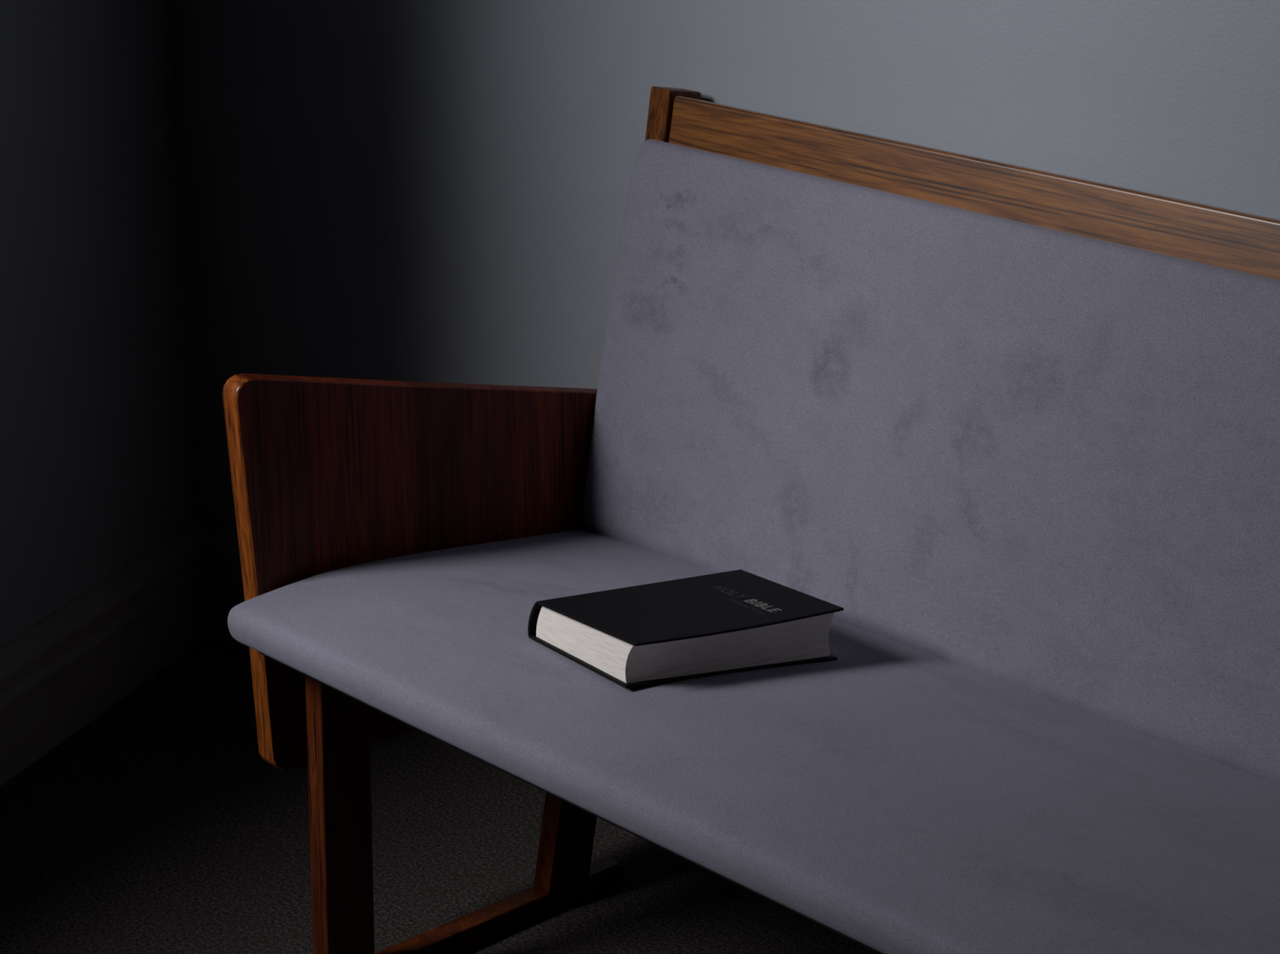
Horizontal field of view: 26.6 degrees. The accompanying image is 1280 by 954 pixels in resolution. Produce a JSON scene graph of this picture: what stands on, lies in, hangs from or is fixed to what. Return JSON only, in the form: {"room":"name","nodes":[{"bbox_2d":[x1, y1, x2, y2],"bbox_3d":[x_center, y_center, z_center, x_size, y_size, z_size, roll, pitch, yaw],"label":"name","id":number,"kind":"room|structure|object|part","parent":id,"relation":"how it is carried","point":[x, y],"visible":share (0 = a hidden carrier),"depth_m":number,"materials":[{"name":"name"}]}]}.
{"room":"house of worship","nodes":[
{"label":"house of worship","id":0,"kind":"room"},
{"bbox_2d":[0,0,199,645],"bbox_3d":[-1.291,-0.537,2.098,0.220,2.600,3.650,7,21,20],"label":"wall","id":1,"kind":"structure","parent":0,"point":[98,459],"depth_m":3.48,"materials":[{"name":"paint"}]},
{"bbox_2d":[0,518,208,786],"bbox_3d":[-1.205,0.648,2.394,0.024,0.167,3.300,7,21,20],"label":"baseboard","id":2,"kind":"structure","parent":1,"relation":"attached to","point":[68,668],"depth_m":3.57,"materials":[{"name":"paint"}]},
{"bbox_2d":[0,636,879,953],"bbox_3d":[-0.501,1.063,1.538,4.700,0.050,5.200,-17,26,-40],"label":"floor","id":3,"kind":"structure","parent":0,"point":[160,825],"depth_m":3.22,"materials":[{"name":"carpet"}]},
{"bbox_2d":[222,86,1279,953],"bbox_3d":[0.436,0.274,2.344,0.665,0.906,1.858,-17,26,-40],"label":"upholstered bench","id":4,"kind":"object","parent":3,"relation":"on","point":[1020,425],"visible":0.94,"depth_m":2.63,"materials":[{"name":"grey fabric"}]},
{"bbox_3d":[-0.313,0.360,2.833,0.069,0.364,0.027,-17,26,-40],"label":"leg","id":5,"kind":"part","parent":4,"relation":"part of","materials":[{"name":"brown wood"}]},
{"bbox_3d":[-0.181,0.048,2.982,0.633,0.458,0.026,-17,26,-40],"label":"arm panel","id":6,"kind":"part","parent":4,"relation":"part of","materials":[{"name":"brown wood"}]},
{"bbox_3d":[-0.065,0.282,3.054,0.131,0.364,0.027,-17,26,-40],"label":"leg","id":7,"kind":"part","parent":4,"relation":"part of","materials":[{"name":"brown wood"}]},
{"bbox_2d":[528,569,844,688],"bbox_3d":[0.045,0.144,2.643,0.257,0.079,0.173,-14,23,-34],"label":"bible","id":8,"kind":"object","parent":4,"relation":"on","point":[739,620],"visible":1,"depth_m":2.60,"materials":[{"name":"black leather"}]},
{"bbox_3d":[0.641,-0.161,2.396,0.060,0.108,1.733,-17,26,-40],"label":"rail","id":9,"kind":"part","parent":4,"relation":"part of","materials":[{"name":"brown wood"}]},
{"bbox_2d":[169,0,1279,530],"bbox_3d":[0.939,-0.609,2.301,4.450,2.600,0.200,16,25,38],"label":"wall","id":10,"kind":"structure","parent":0,"point":[434,191],"depth_m":3.23,"materials":[{"name":"paint"}]},
{"bbox_2d":[200,518,249,652],"bbox_3d":[0.923,0.583,2.578,4.100,0.167,0.024,16,25,38],"label":"baseboard","id":11,"kind":"structure","parent":10,"relation":"attached to","point":[224,591],"depth_m":3.79,"materials":[{"name":"paint"}]}
]}

